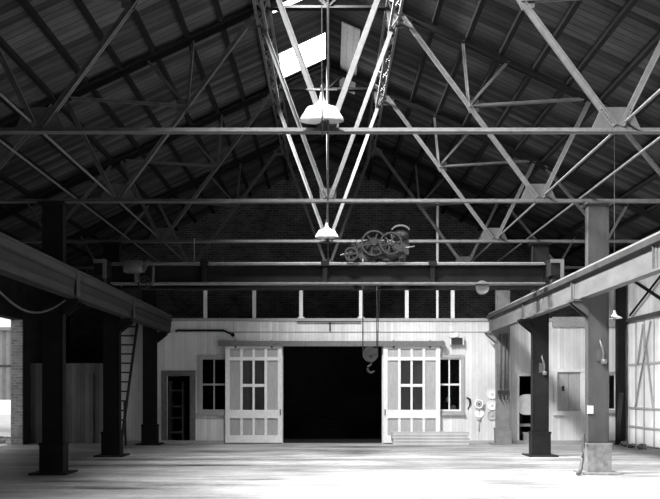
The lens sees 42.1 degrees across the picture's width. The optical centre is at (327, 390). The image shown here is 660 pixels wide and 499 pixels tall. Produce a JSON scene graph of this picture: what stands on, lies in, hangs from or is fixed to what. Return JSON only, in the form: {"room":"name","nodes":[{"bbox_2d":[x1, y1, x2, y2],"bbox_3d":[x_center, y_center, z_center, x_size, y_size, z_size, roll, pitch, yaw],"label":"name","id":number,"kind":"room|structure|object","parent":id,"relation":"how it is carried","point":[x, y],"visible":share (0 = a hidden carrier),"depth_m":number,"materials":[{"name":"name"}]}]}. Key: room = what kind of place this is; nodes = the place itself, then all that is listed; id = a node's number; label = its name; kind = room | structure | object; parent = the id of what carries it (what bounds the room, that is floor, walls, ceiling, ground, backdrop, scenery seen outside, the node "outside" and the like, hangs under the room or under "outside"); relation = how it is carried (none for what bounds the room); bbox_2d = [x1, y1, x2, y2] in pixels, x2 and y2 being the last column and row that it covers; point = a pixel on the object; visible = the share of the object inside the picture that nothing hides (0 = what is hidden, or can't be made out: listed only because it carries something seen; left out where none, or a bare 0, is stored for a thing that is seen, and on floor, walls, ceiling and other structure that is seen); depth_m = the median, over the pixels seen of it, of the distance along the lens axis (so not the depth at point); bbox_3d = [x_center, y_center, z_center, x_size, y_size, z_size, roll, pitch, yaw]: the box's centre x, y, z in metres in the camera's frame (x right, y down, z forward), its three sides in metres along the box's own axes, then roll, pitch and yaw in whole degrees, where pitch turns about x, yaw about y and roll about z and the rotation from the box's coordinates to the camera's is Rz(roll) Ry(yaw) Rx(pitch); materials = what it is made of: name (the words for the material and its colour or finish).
{"room":"factory floor","nodes":[
{"label":"factory floor","id":0,"kind":"room"},
{"bbox_2d":[0,415,10,445],"bbox_3d":[-24.720,1.750,32.500,30.560,0.200,55.000,0,0,0],"label":"ground","id":1,"kind":"structure","parent":0,"point":[5,420],"depth_m":39.84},
{"bbox_2d":[0,436,6,443],"bbox_3d":[-10.336,1.544,27.090,0.382,0.250,0.417,0,0,0],"label":"rubble stone","id":2,"kind":"object","parent":1,"relation":"on","point":[3,439],"visible":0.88,"depth_m":27.00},
{"bbox_2d":[0,327,10,399],"bbox_3d":[-14.850,-0.435,35.900,10.900,4.170,4.200,0,0,0],"label":"shed","id":3,"kind":"object","parent":1,"relation":"on","point":[5,332],"visible":0.1,"depth_m":33.99,"materials":[{"name":"wood"}]},
{"bbox_2d":[0,275,69,444],"bbox_3d":[-9.270,-1.196,13.100,0.340,5.592,34.800,0,0,0],"label":"wall","id":4,"kind":"structure","parent":0,"point":[28,297],"depth_m":25.95,"materials":[{"name":"brick"}]},
{"bbox_2d":[11,320,22,444],"bbox_3d":[-9.268,-0.260,25.530,0.345,3.720,0.060,0,0,0],"label":"brick pillar","id":5,"kind":"structure","parent":4,"relation":"attached to","point":[16,325],"depth_m":25.50,"materials":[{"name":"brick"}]},
{"bbox_2d":[0,0,659,137],"bbox_3d":[0.000,-5.826,12.170,18.190,4.492,0.212,0,0,0],"label":"roof truss","id":6,"kind":"object","parent":4,"relation":"attached to","point":[44,120],"visible":0.92,"depth_m":12.15,"materials":[{"name":"metal"}]},
{"bbox_2d":[0,229,85,272],"bbox_3d":[-8.570,-4.181,19.095,0.090,0.090,22.190,0,0,0],"label":"rail","id":7,"kind":"structure","parent":6,"relation":"on","point":[1,230],"depth_m":24.48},
{"bbox_2d":[0,203,96,259],"bbox_3d":[-7.920,-4.480,19.095,0.090,0.090,22.190,0,0,0],"label":"purlin","id":8,"kind":"structure","parent":6,"relation":"on","point":[3,207],"depth_m":22.91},
{"bbox_2d":[0,172,122,256],"bbox_3d":[-7.270,-4.779,19.095,0.090,0.090,22.190,0,0,0],"label":"purlin","id":9,"kind":"structure","parent":6,"relation":"on","point":[3,177],"depth_m":20.65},
{"bbox_2d":[0,91,152,233],"bbox_3d":[-5.970,-5.377,19.095,0.090,0.090,22.190,0,0,0],"label":"purlin","id":10,"kind":"structure","parent":6,"relation":"on","point":[1,99],"depth_m":19.40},
{"bbox_2d":[17,0,196,222],"bbox_3d":[-4.670,-5.975,19.095,0.090,0.090,22.190,0,0,0],"label":"purlin","id":11,"kind":"structure","parent":6,"relation":"on","point":[25,4],"depth_m":15.95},
{"bbox_2d":[73,0,214,213],"bbox_3d":[-4.020,-6.274,19.095,0.090,0.090,22.190,0,0,0],"label":"purlin","id":12,"kind":"structure","parent":6,"relation":"on","point":[80,4],"depth_m":17.30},
{"bbox_2d":[212,0,270,188],"bbox_3d":[-2.070,-7.171,19.095,0.090,0.090,22.190,0,0,0],"label":"purlin","id":13,"kind":"structure","parent":6,"relation":"on","point":[216,4],"depth_m":19.48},
{"bbox_2d":[251,0,288,179],"bbox_3d":[-1.420,-7.470,19.095,0.090,0.090,22.190,0,0,0],"label":"purlin","id":14,"kind":"structure","parent":6,"relation":"on","point":[283,159],"depth_m":22.49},
{"bbox_2d":[326,0,329,152],"bbox_3d":[0.000,-8.030,19.095,0.100,0.225,22.190,0,0,0],"label":"ridge beam","id":15,"kind":"structure","parent":6,"relation":"on","point":[326,0],"depth_m":19.81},
{"bbox_2d":[300,0,343,136],"bbox_3d":[-0.085,-5.670,11.877,0.606,4.540,0.605,0,0,43],"label":"pendant lamp","id":16,"kind":"object","parent":15,"relation":"hanging from","point":[314,114],"visible":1,"depth_m":11.71,"materials":[{"name":"white metal"}]},
{"bbox_2d":[315,65,337,238],"bbox_3d":[-0.030,-5.824,20.850,0.570,4.233,0.568,0,0,0],"label":"pendant lamp","id":17,"kind":"object","parent":15,"relation":"hanging from","point":[325,233],"visible":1,"depth_m":20.79,"materials":[{"name":"white metal"}]},
{"bbox_2d":[367,0,404,179],"bbox_3d":[1.420,-7.470,19.095,0.090,0.090,22.190,0,0,0],"label":"purlin","id":18,"kind":"structure","parent":6,"relation":"on","point":[371,159],"depth_m":22.48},
{"bbox_2d":[385,0,443,188],"bbox_3d":[2.070,-7.171,19.095,0.090,0.090,22.190,0,0,0],"label":"purlin","id":19,"kind":"structure","parent":6,"relation":"on","point":[439,4],"depth_m":19.54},
{"bbox_2d":[515,136,659,247],"bbox_3d":[6.620,-5.078,19.095,0.090,0.090,22.190,0,0,0],"label":"purlin","id":20,"kind":"structure","parent":6,"relation":"on","point":[655,137],"depth_m":20.60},
{"bbox_2d":[549,172,658,247],"bbox_3d":[7.270,-4.779,19.095,0.090,0.090,22.190,0,0,0],"label":"purlin","id":21,"kind":"structure","parent":6,"relation":"on","point":[655,175],"depth_m":20.65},
{"bbox_2d":[559,203,659,258],"bbox_3d":[7.920,-4.480,19.095,0.090,0.090,22.190,0,0,0],"label":"purlin","id":22,"kind":"structure","parent":6,"relation":"on","point":[655,205],"depth_m":22.76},
{"bbox_2d":[570,227,659,273],"bbox_3d":[8.570,-4.181,19.095,0.090,0.090,22.190,0,0,0],"label":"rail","id":23,"kind":"structure","parent":6,"relation":"on","point":[658,228],"depth_m":24.07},
{"bbox_2d":[70,160,582,435],"bbox_3d":[0.000,-3.290,30.335,19.000,9.780,0.330,0,0,0],"label":"wall","id":24,"kind":"structure","parent":0,"point":[250,221],"depth_m":30.20,"materials":[{"name":"brick"}]},
{"bbox_2d":[30,321,625,442],"bbox_3d":[0.000,-0.301,26.260,18.200,3.801,0.120,0,0,0],"label":"wall","id":25,"kind":"structure","parent":0,"point":[180,350],"depth_m":26.20,"materials":[{"name":"wood"}]},
{"bbox_2d":[66,374,93,442],"bbox_3d":[-7.599,0.535,26.169,0.860,2.130,0.059,0,0,0],"label":"door","id":26,"kind":"structure","parent":25,"relation":"in","point":[79,387],"depth_m":26.16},
{"bbox_2d":[161,370,195,439],"bbox_3d":[-4.571,0.486,26.182,1.043,2.229,0.034,0,0,0],"label":"door","id":27,"kind":"structure","parent":25,"relation":"in","point":[164,373],"depth_m":26.16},
{"bbox_2d":[203,290,206,317],"bbox_3d":[-3.760,-2.721,26.282,0.110,1.038,0.065,0,0,0],"label":"post","id":28,"kind":"object","parent":25,"relation":"on","point":[204,291],"visible":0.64,"depth_m":26.25,"materials":[{"name":"white paint"}]},
{"bbox_2d":[175,329,234,336],"bbox_3d":[-3.756,-1.764,26.140,1.824,0.224,0.060,0,0,0],"label":"conduit","id":29,"kind":"object","parent":25,"relation":"attached to","point":[231,334],"visible":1,"depth_m":26.11,"materials":[{"name":"metal"}]},
{"bbox_2d":[196,355,224,414],"bbox_3d":[-3.287,-0.184,26.189,1.452,1.850,0.149,0,0,0],"label":"window","id":30,"kind":"structure","parent":25,"relation":"in","point":[201,411],"depth_m":26.16,"materials":[{"name":"grey paint"}]},
{"bbox_2d":[225,340,281,442],"bbox_3d":[-2.258,0.017,26.055,1.721,3.106,0.110,0,0,0],"label":"sliding door","id":31,"kind":"structure","parent":25,"relation":"attached to","point":[241,426],"depth_m":26.03,"materials":[{"name":"white paint"}]},
{"bbox_2d":[252,290,255,317],"bbox_3d":[-2.262,-2.721,26.282,0.110,1.038,0.065,0,0,0],"label":"post","id":32,"kind":"object","parent":25,"relation":"on","point":[253,291],"visible":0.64,"depth_m":26.25,"materials":[{"name":"white paint"}]},
{"bbox_2d":[298,290,303,317],"bbox_3d":[-0.825,-2.721,26.282,0.200,1.038,0.073,0,0,0],"label":"post","id":33,"kind":"object","parent":25,"relation":"on","point":[300,291],"visible":0.82,"depth_m":26.25,"materials":[{"name":"white paint"}]},
{"bbox_2d":[297,321,360,330],"bbox_3d":[0.031,-1.981,26.150,1.957,0.293,0.040,0,0,0],"label":"bar","id":34,"kind":"object","parent":25,"relation":"attached to","point":[297,321],"visible":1,"depth_m":26.14,"materials":[{"name":"metal"}]},
{"bbox_2d":[218,340,444,346],"bbox_3d":[0.111,-1.431,26.074,6.887,0.197,0.248,0,0,0],"label":"door track","id":35,"kind":"object","parent":25,"relation":"attached to","point":[220,343],"visible":1,"depth_m":25.96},
{"bbox_2d":[383,340,439,442],"bbox_3d":[2.545,0.017,26.055,1.727,3.106,0.110,0,0,0],"label":"sliding door","id":36,"kind":"structure","parent":35,"relation":"hanging from","point":[395,419],"depth_m":26.05,"materials":[{"name":"white paint"}]},
{"bbox_2d":[121,318,551,320],"bbox_3d":[1.215,-2.176,26.185,15.730,0.090,0.030,0,0,0],"label":"trim","id":37,"kind":"structure","parent":25,"relation":"attached to","point":[173,319],"depth_m":26.17,"materials":[{"name":"grey paint"}]},
{"bbox_2d":[358,290,361,317],"bbox_3d":[1.009,-2.721,26.282,0.200,1.038,0.073,0,0,0],"label":"post","id":38,"kind":"object","parent":25,"relation":"on","point":[360,291],"visible":0.71,"depth_m":26.25,"materials":[{"name":"white paint"}]},
{"bbox_2d":[123,440,625,442],"bbox_3d":[1.215,1.555,26.174,15.730,0.090,0.048,0,0,0],"label":"baseboard","id":39,"kind":"structure","parent":25,"relation":"attached to","point":[128,441],"depth_m":26.15,"materials":[{"name":"grey paint"}]},
{"bbox_2d":[405,290,408,317],"bbox_3d":[2.415,-2.721,26.282,0.110,1.038,0.065,0,0,0],"label":"post","id":40,"kind":"object","parent":25,"relation":"on","point":[406,291],"visible":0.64,"depth_m":26.25,"materials":[{"name":"white paint"}]},
{"bbox_2d":[436,203,438,317],"bbox_3d":[3.348,-3.986,26.200,0.076,3.528,0.080,0,0,0],"label":"post","id":41,"kind":"object","parent":25,"relation":"on","point":[437,207],"visible":0.81,"depth_m":26.17,"materials":[{"name":"white paint"}]},
{"bbox_2d":[440,355,465,414],"bbox_3d":[3.531,-0.184,26.189,1.330,1.850,0.149,0,0,0],"label":"window","id":42,"kind":"structure","parent":25,"relation":"in","point":[460,411],"depth_m":26.16,"materials":[{"name":"grey paint"}]},
{"bbox_2d":[451,290,454,317],"bbox_3d":[3.821,-2.721,26.282,0.110,1.038,0.065,0,0,0],"label":"post","id":43,"kind":"object","parent":25,"relation":"on","point":[452,291],"visible":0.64,"depth_m":26.25,"materials":[{"name":"white paint"}]},
{"bbox_2d":[450,332,463,344],"bbox_3d":[3.921,-1.596,26.094,0.412,0.389,0.206,0,0,0],"label":"vent box","id":44,"kind":"object","parent":25,"relation":"attached to","point":[455,339],"visible":1,"depth_m":26.06,"materials":[{"name":"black metal"}]},
{"bbox_2d":[474,398,483,409],"bbox_3d":[4.601,0.397,26.146,0.325,0.341,0.097,0,0,0],"label":"wheel","id":45,"kind":"object","parent":25,"relation":"attached to","point":[479,400],"visible":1,"depth_m":26.11,"materials":[{"name":"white metal"}]},
{"bbox_2d":[475,409,483,417],"bbox_3d":[4.616,0.679,26.171,0.275,0.275,0.051,0,0,0],"label":"disc","id":46,"kind":"object","parent":25,"relation":"attached to","point":[478,413],"visible":1,"depth_m":26.18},
{"bbox_2d":[487,389,494,398],"bbox_3d":[5.008,0.083,26.171,0.312,0.312,0.051,0,0,0],"label":"disc","id":47,"kind":"object","parent":25,"relation":"attached to","point":[491,392],"visible":0.91,"depth_m":26.18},
{"bbox_2d":[487,400,494,409],"bbox_3d":[5.008,0.428,26.171,0.306,0.306,0.051,0,0,0],"label":"disc","id":48,"kind":"object","parent":25,"relation":"attached to","point":[491,404],"visible":0.91,"depth_m":26.18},
{"bbox_2d":[487,411,494,419],"bbox_3d":[5.008,0.743,26.171,0.281,0.281,0.051,0,0,0],"label":"disc","id":49,"kind":"object","parent":25,"relation":"attached to","point":[491,414],"visible":0.91,"depth_m":26.18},
{"bbox_2d":[516,373,530,439],"bbox_3d":[6.114,0.531,26.182,0.710,2.139,0.034,0,0,0],"label":"door frame","id":50,"kind":"structure","parent":25,"relation":"in","point":[517,374],"depth_m":26.16,"materials":[{"name":"white paint"}]},
{"bbox_2d":[553,369,584,414],"bbox_3d":[7.444,0.030,26.188,1.147,1.422,0.145,0,0,0],"label":"cabinet","id":51,"kind":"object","parent":25,"relation":"in","point":[576,376],"depth_m":26.23,"materials":[{"name":"white paint"}]},
{"bbox_2d":[557,372,579,410],"bbox_3d":[7.359,0.015,26.245,0.717,1.192,0.030,0,0,0],"label":"shutter","id":52,"kind":"object","parent":51,"relation":"attached to","point":[562,377],"depth_m":26.23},
{"bbox_2d":[552,317,625,326],"bbox_3d":[7.964,-2.109,26.169,2.232,0.306,0.059,0,0,0],"label":"trim","id":53,"kind":"structure","parent":25,"relation":"attached to","point":[556,321],"depth_m":26.14,"materials":[{"name":"grey paint"}]},
{"bbox_2d":[609,372,614,412],"bbox_3d":[8.667,0.046,26.188,0.475,1.271,0.145,0,0,0],"label":"window","id":54,"kind":"structure","parent":25,"relation":"in","point":[611,410],"depth_m":26.22,"materials":[{"name":"glass"}]},
{"bbox_2d":[0,0,659,269],"bbox_3d":[0.000,-6.002,13.100,19.200,4.476,34.800,0,0,0],"label":"ceiling","id":55,"kind":"structure","parent":0,"point":[591,18],"depth_m":19.20,"materials":[{"name":"metal"}]},
{"bbox_2d":[0,136,140,247],"bbox_3d":[-6.620,-5.078,19.095,0.090,0.090,22.190,0,0,0],"label":"purlin","id":56,"kind":"structure","parent":55,"relation":"attached to","point":[1,138],"depth_m":20.60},
{"bbox_2d":[0,36,177,230],"bbox_3d":[-5.320,-5.676,19.095,0.090,0.090,22.190,0,0,0],"label":"purlin","id":57,"kind":"structure","parent":55,"relation":"attached to","point":[4,45],"depth_m":16.50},
{"bbox_2d":[273,0,299,12],"bbox_3d":[-0.590,-7.946,16.525,1.060,0.503,1.850,0,0,0],"label":"window","id":58,"kind":"structure","parent":55,"relation":"attached to","point":[289,2],"depth_m":17.35,"materials":[{"name":"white glass"}]},
{"bbox_2d":[279,33,325,76],"bbox_3d":[-0.590,-7.946,20.290,1.060,0.503,1.580,0,0,0],"label":"window","id":59,"kind":"structure","parent":55,"relation":"attached to","point":[310,50],"depth_m":20.28,"materials":[{"name":"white glass"}]},
{"bbox_2d":[0,0,659,206],"bbox_3d":[0.000,-5.826,16.670,18.190,4.492,0.212,0,0,0],"label":"roof truss","id":60,"kind":"object","parent":55,"relation":"attached to","point":[121,193],"visible":0.97,"depth_m":16.65,"materials":[{"name":"metal"}]},
{"bbox_2d":[0,139,158,261],"bbox_3d":[-5.020,-3.830,17.250,0.042,0.042,17.500,0,0,0],"label":"rod","id":61,"kind":"object","parent":60,"relation":"attached to","point":[1,141],"visible":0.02,"depth_m":16.20,"materials":[{"name":"metal"}]},
{"bbox_2d":[0,92,185,261],"bbox_3d":[-4.220,-3.820,17.250,0.042,0.042,17.500,0,0,0],"label":"rod","id":62,"kind":"object","parent":60,"relation":"attached to","point":[2,96],"visible":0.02,"depth_m":14.33,"materials":[{"name":"metal"}]},
{"bbox_2d":[131,8,229,198],"bbox_3d":[-3.370,-6.573,19.095,0.090,0.090,22.190,0,0,0],"label":"purlin","id":63,"kind":"structure","parent":60,"relation":"on","point":[135,15],"depth_m":17.51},
{"bbox_2d":[170,0,251,196],"bbox_3d":[-2.720,-6.872,19.095,0.090,0.090,22.190,0,0,0],"label":"purlin","id":64,"kind":"structure","parent":60,"relation":"on","point":[174,3],"depth_m":18.48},
{"bbox_2d":[252,0,290,157],"bbox_3d":[-1.250,-7.242,17.105,0.270,0.478,18.211,0,0,0],"label":"girder","id":65,"kind":"object","parent":60,"relation":"attached to","point":[260,4],"visible":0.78,"depth_m":18.82,"materials":[{"name":"metal"}]},
{"bbox_2d":[365,0,403,157],"bbox_3d":[1.250,-7.242,17.105,0.270,0.478,18.211,0,0,0],"label":"girder","id":66,"kind":"object","parent":60,"relation":"attached to","point":[395,4],"visible":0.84,"depth_m":18.82,"materials":[{"name":"metal"}]},
{"bbox_2d":[470,89,659,261],"bbox_3d":[4.220,-3.820,17.250,0.042,0.042,17.500,0,0,0],"label":"rod","id":67,"kind":"object","parent":60,"relation":"attached to","point":[656,93],"visible":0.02,"depth_m":14.20,"materials":[{"name":"metal"}]},
{"bbox_2d":[497,136,659,261],"bbox_3d":[5.020,-3.830,17.250,0.042,0.042,17.500,0,0,0],"label":"rod","id":68,"kind":"object","parent":60,"relation":"attached to","point":[658,138],"visible":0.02,"depth_m":16.04,"materials":[{"name":"metal"}]},
{"bbox_2d":[0,63,659,245],"bbox_3d":[0.000,-5.826,21.170,18.190,4.492,0.212,0,0,0],"label":"roof truss","id":69,"kind":"object","parent":55,"relation":"attached to","point":[165,235],"visible":0.84,"depth_m":21.15,"materials":[{"name":"metal"}]},
{"bbox_2d":[66,125,612,268],"bbox_3d":[0.000,-5.826,25.670,18.190,4.492,0.212,0,0,0],"label":"roof truss","id":70,"kind":"object","parent":55,"relation":"attached to","point":[276,148],"visible":0.54,"depth_m":25.64,"materials":[{"name":"metal"}]},
{"bbox_2d":[339,21,359,94],"bbox_3d":[0.500,-7.921,20.600,0.400,0.217,4.000,0,0,0],"label":"roof hatch","id":71,"kind":"object","parent":55,"relation":"attached to","point":[349,43],"visible":0.79,"depth_m":19.71,"materials":[{"name":"white paint"}]},
{"bbox_2d":[404,0,485,196],"bbox_3d":[2.720,-6.872,19.095,0.090,0.090,22.190,0,0,0],"label":"purlin","id":72,"kind":"structure","parent":55,"relation":"attached to","point":[481,3],"depth_m":18.48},
{"bbox_2d":[425,8,524,198],"bbox_3d":[3.370,-6.573,19.095,0.090,0.090,22.190,0,0,0],"label":"purlin","id":73,"kind":"structure","parent":55,"relation":"attached to","point":[520,15],"depth_m":17.54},
{"bbox_2d":[441,0,582,213],"bbox_3d":[4.020,-6.274,19.095,0.090,0.090,22.190,0,0,0],"label":"purlin","id":74,"kind":"structure","parent":55,"relation":"attached to","point":[574,6],"depth_m":17.30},
{"bbox_2d":[459,0,638,222],"bbox_3d":[4.670,-5.975,19.095,0.090,0.090,22.190,0,0,0],"label":"purlin","id":75,"kind":"structure","parent":55,"relation":"attached to","point":[630,4],"depth_m":15.93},
{"bbox_2d":[478,31,659,230],"bbox_3d":[5.320,-5.676,19.095,0.090,0.090,22.190,0,0,0],"label":"purlin","id":76,"kind":"structure","parent":55,"relation":"attached to","point":[653,43],"depth_m":16.35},
{"bbox_2d":[503,88,659,233],"bbox_3d":[5.970,-5.377,19.095,0.090,0.090,22.190,0,0,0],"label":"purlin","id":77,"kind":"structure","parent":55,"relation":"attached to","point":[658,95],"depth_m":19.20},
{"bbox_2d":[609,134,621,320],"bbox_3d":[5.847,-3.455,17.490,0.310,4.051,0.310,0,0,0],"label":"pendant lamp","id":78,"kind":"object","parent":55,"relation":"hanging from","point":[614,315],"visible":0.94,"depth_m":17.48,"materials":[{"name":"white metal"}]},
{"bbox_2d":[0,436,659,498],"bbox_3d":[0.000,1.700,13.100,19.000,0.200,34.800,0,0,0],"label":"floor","id":79,"kind":"structure","parent":0,"point":[166,470],"depth_m":16.83,"materials":[{"name":"concrete"}]},
{"bbox_2d":[28,202,83,474],"bbox_3d":[-5.250,-1.020,16.640,0.880,5.240,0.780,0,0,0],"label":"steel column","id":80,"kind":"structure","parent":79,"relation":"on","point":[53,448],"depth_m":16.58,"materials":[{"name":"metal"}]},
{"bbox_2d":[0,232,171,332],"bbox_3d":[-4.900,-2.067,14.060,0.320,0.585,24.120,0,0,0],"label":"girder","id":81,"kind":"object","parent":80,"relation":"on","point":[19,261],"visible":0.99,"depth_m":15.91,"materials":[{"name":"metal"}]},
{"bbox_2d":[0,291,65,312],"bbox_3d":[-5.050,-1.550,14.450,0.040,0.454,4.111,0,0,0],"label":"cable","id":82,"kind":"object","parent":81,"relation":"hanging from","point":[1,293],"visible":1,"depth_m":14.44,"materials":[{"name":"rubber"}]},
{"bbox_2d":[93,238,563,294],"bbox_3d":[0.010,-2.765,19.495,10.140,1.269,2.110,0,0,0],"label":"crane","id":83,"kind":"object","parent":81,"relation":"on","point":[482,277],"visible":0.98,"depth_m":19.03,"materials":[{"name":"metal"}]},
{"bbox_2d":[340,224,414,261],"bbox_3d":[1.093,-3.262,19.410,1.659,0.812,1.380,0,0,0],"label":"trolley","id":84,"kind":"object","parent":83,"relation":"on","point":[371,249],"visible":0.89,"depth_m":18.93,"materials":[{"name":"black metal"}]},
{"bbox_2d":[362,259,380,373],"bbox_3d":[0.991,-1.752,19.488,0.425,2.717,0.125,0,0,0],"label":"hook block","id":85,"kind":"object","parent":84,"relation":"hanging from","point":[370,354],"visible":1,"depth_m":19.47,"materials":[{"name":"metal"}]},
{"bbox_2d":[93,242,134,456],"bbox_3d":[-5.250,-1.020,21.140,0.880,5.240,0.780,0,0,0],"label":"steel column","id":86,"kind":"structure","parent":79,"relation":"on","point":[113,326],"depth_m":21.08,"materials":[{"name":"metal"}]},
{"bbox_2d":[123,402,126,444],"bbox_3d":[-6.050,0.940,25.550,0.076,1.317,0.794,0,0,-16],"label":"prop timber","id":87,"kind":"object","parent":79,"relation":"on","point":[125,430],"visible":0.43,"depth_m":25.36,"materials":[{"name":"grey wood"}]},
{"bbox_2d":[121,323,138,437],"bbox_3d":[-6.130,-0.285,25.440,0.549,3.768,1.554,0,0,7],"label":"ladder","id":88,"kind":"object","parent":79,"relation":"on","point":[137,324],"visible":0.43,"depth_m":25.54,"materials":[{"name":"black metal"}]},
{"bbox_2d":[135,290,168,444],"bbox_3d":[-5.250,-1.020,25.640,0.880,5.240,0.780,0,0,0],"label":"steel column","id":89,"kind":"structure","parent":79,"relation":"on","point":[151,337],"depth_m":25.58,"materials":[{"name":"metal"}]},
{"bbox_2d":[169,381,185,439],"bbox_3d":[-4.682,0.650,26.650,0.440,1.900,0.500,0,0,0],"label":"ladder","id":90,"kind":"object","parent":79,"relation":"on","point":[171,390],"visible":0.93,"depth_m":26.46,"materials":[{"name":"wood"}]},
{"bbox_2d":[392,441,468,444],"bbox_3d":[3.045,1.549,25.430,2.250,0.096,0.260,0,0,0],"label":"plank","id":91,"kind":"object","parent":79,"relation":"on","point":[393,443],"visible":0.93,"depth_m":25.30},
{"bbox_2d":[393,438,469,441],"bbox_3d":[3.064,1.454,25.430,2.258,0.086,0.260,0,0,0],"label":"plank","id":92,"kind":"object","parent":91,"relation":"on","point":[468,439],"visible":0.93,"depth_m":25.30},
{"bbox_2d":[392,435,467,438],"bbox_3d":[3.015,1.359,25.435,2.231,0.096,0.270,0,0,0],"label":"plank","id":93,"kind":"object","parent":92,"relation":"on","point":[393,436],"visible":0.93,"depth_m":25.30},
{"bbox_2d":[393,432,468,434],"bbox_3d":[3.051,1.266,25.425,2.247,0.081,0.250,0,0,0],"label":"plank","id":94,"kind":"object","parent":93,"relation":"on","point":[394,433],"visible":1,"depth_m":25.30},
{"bbox_2d":[484,290,517,444],"bbox_3d":[5.152,-1.020,25.640,0.880,5.240,0.780,0,0,0],"label":"steel column","id":95,"kind":"structure","parent":79,"relation":"on","point":[502,430],"depth_m":25.58,"materials":[{"name":"metal"}]},
{"bbox_2d":[499,334,500,388],"bbox_3d":[5.132,-0.880,25.540,0.041,1.640,0.041,0,0,22],"label":"conduit","id":96,"kind":"object","parent":95,"relation":"attached to","point":[499,334],"visible":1,"depth_m":25.53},
{"bbox_2d":[498,390,508,399],"bbox_3d":[5.232,0.119,25.509,0.340,0.279,0.117,0,0,0],"label":"rack","id":97,"kind":"object","parent":95,"relation":"attached to","point":[503,392],"visible":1,"depth_m":25.52,"materials":[{"name":"black metal"}]},
{"bbox_2d":[503,334,504,388],"bbox_3d":[5.252,-0.880,25.540,0.041,1.640,0.041,0,0,22],"label":"conduit","id":98,"kind":"object","parent":95,"relation":"attached to","point":[503,334],"visible":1,"depth_m":25.53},
{"bbox_2d":[507,334,507,388],"bbox_3d":[5.342,-0.880,25.540,0.041,1.640,0.041,0,0,22],"label":"conduit","id":99,"kind":"object","parent":95,"relation":"attached to","point":[507,334],"visible":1,"depth_m":25.52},
{"bbox_2d":[519,394,530,439],"bbox_3d":[6.234,0.850,26.740,0.720,1.500,0.480,0,0,0],"label":"office chair","id":100,"kind":"object","parent":79,"relation":"on","point":[524,400],"visible":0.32,"depth_m":26.50,"materials":[{"name":"metal"}]},
{"bbox_2d":[522,432,528,439],"bbox_3d":[6.189,1.435,26.405,0.390,0.330,0.160,0,0,0],"label":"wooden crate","id":101,"kind":"object","parent":79,"relation":"on","point":[525,434],"visible":0.46,"depth_m":26.33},
{"bbox_2d":[517,242,558,456],"bbox_3d":[5.152,-1.020,21.140,0.880,5.240,0.780,0,0,0],"label":"steel column","id":102,"kind":"structure","parent":79,"relation":"on","point":[539,435],"depth_m":21.08,"materials":[{"name":"metal"}]},
{"bbox_2d":[539,355,546,374],"bbox_3d":[5.282,-0.638,21.009,0.180,0.513,0.138,0,0,0],"label":"bracket","id":103,"kind":"object","parent":102,"relation":"attached to","point":[541,365],"visible":1,"depth_m":21.05,"materials":[{"name":"metal"}]},
{"bbox_2d":[576,433,584,475],"bbox_3d":[4.825,1.208,16.342,0.083,0.781,0.474,0,0,31],"label":"pipe","id":104,"kind":"object","parent":79,"relation":"on","point":[579,472],"visible":1,"depth_m":16.45,"materials":[{"name":"metal"}]},
{"bbox_2d":[567,202,622,474],"bbox_3d":[5.152,-1.020,16.640,0.880,5.240,0.780,0,0,0],"label":"steel column","id":105,"kind":"structure","parent":79,"relation":"on","point":[595,310],"depth_m":16.58,"materials":[{"name":"metal"}]},
{"bbox_2d":[486,231,659,330],"bbox_3d":[4.920,-2.067,14.060,0.180,0.585,24.120,0,0,0],"label":"girder","id":106,"kind":"object","parent":105,"relation":"on","point":[640,260],"visible":0.98,"depth_m":15.93,"materials":[{"name":"metal"}]},
{"bbox_2d":[587,406,592,413],"bbox_3d":[5.062,0.360,16.530,0.100,0.150,0.080,0,0,0],"label":"switch box","id":107,"kind":"object","parent":105,"relation":"attached to","point":[589,408],"visible":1,"depth_m":16.51,"materials":[{"name":"white plastic"}]},
{"bbox_2d":[596,338,606,363],"bbox_3d":[5.282,-0.765,16.509,0.180,0.513,0.138,0,0,0],"label":"bracket","id":108,"kind":"object","parent":105,"relation":"attached to","point":[599,352],"visible":1,"depth_m":16.55,"materials":[{"name":"metal"}]},
{"bbox_2d":[615,393,620,444],"bbox_3d":[8.675,0.825,25.625,0.215,1.556,0.057,0,0,-18],"label":"bar","id":109,"kind":"object","parent":79,"relation":"on","point":[619,402],"visible":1,"depth_m":25.60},
{"bbox_2d":[615,286,624,443],"bbox_3d":[8.873,-1.000,26.015,0.225,5.200,0.230,0,0,0],"label":"post","id":110,"kind":"object","parent":79,"relation":"on","point":[619,292],"visible":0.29,"depth_m":25.90,"materials":[{"name":"metal"}]},
{"bbox_2d":[617,393,623,444],"bbox_3d":[8.675,0.825,25.425,0.215,1.556,0.057,0,0,-18],"label":"bar","id":111,"kind":"object","parent":79,"relation":"on","point":[622,394],"visible":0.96,"depth_m":25.40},
{"bbox_2d":[636,443,646,448],"bbox_3d":[8.639,1.519,23.598,0.255,0.158,0.255,0,0,0],"label":"stone","id":112,"kind":"object","parent":79,"relation":"on","point":[640,446],"visible":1,"depth_m":23.52,"materials":[{"name":"stone"}]},
{"bbox_2d":[381,346,381,436],"bbox_3d":[1.876,-0.246,28.265,0.050,3.691,3.870,0,0,0],"label":"door frame","id":113,"kind":"structure","parent":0,"point":[381,346],"depth_m":29.65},
{"bbox_2d":[609,274,659,448],"bbox_3d":[9.225,-1.196,13.100,0.250,5.592,34.800,0,0,0],"label":"wall","id":114,"kind":"structure","parent":0,"point":[634,293],"depth_m":25.61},
{"bbox_2d":[625,311,659,447],"bbox_3d":[9.034,-0.315,23.320,0.128,3.730,5.640,0,0,0],"label":"door","id":115,"kind":"structure","parent":114,"relation":"in","point":[644,336],"depth_m":24.38,"materials":[{"name":"grey paint"}]},
{"bbox_2d":[629,275,659,316],"bbox_3d":[9.030,-2.800,24.100,0.070,1.184,3.031,0,0,0],"label":"brace","id":116,"kind":"object","parent":114,"relation":"attached to","point":[649,290],"visible":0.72,"depth_m":24.30,"materials":[{"name":"metal"}]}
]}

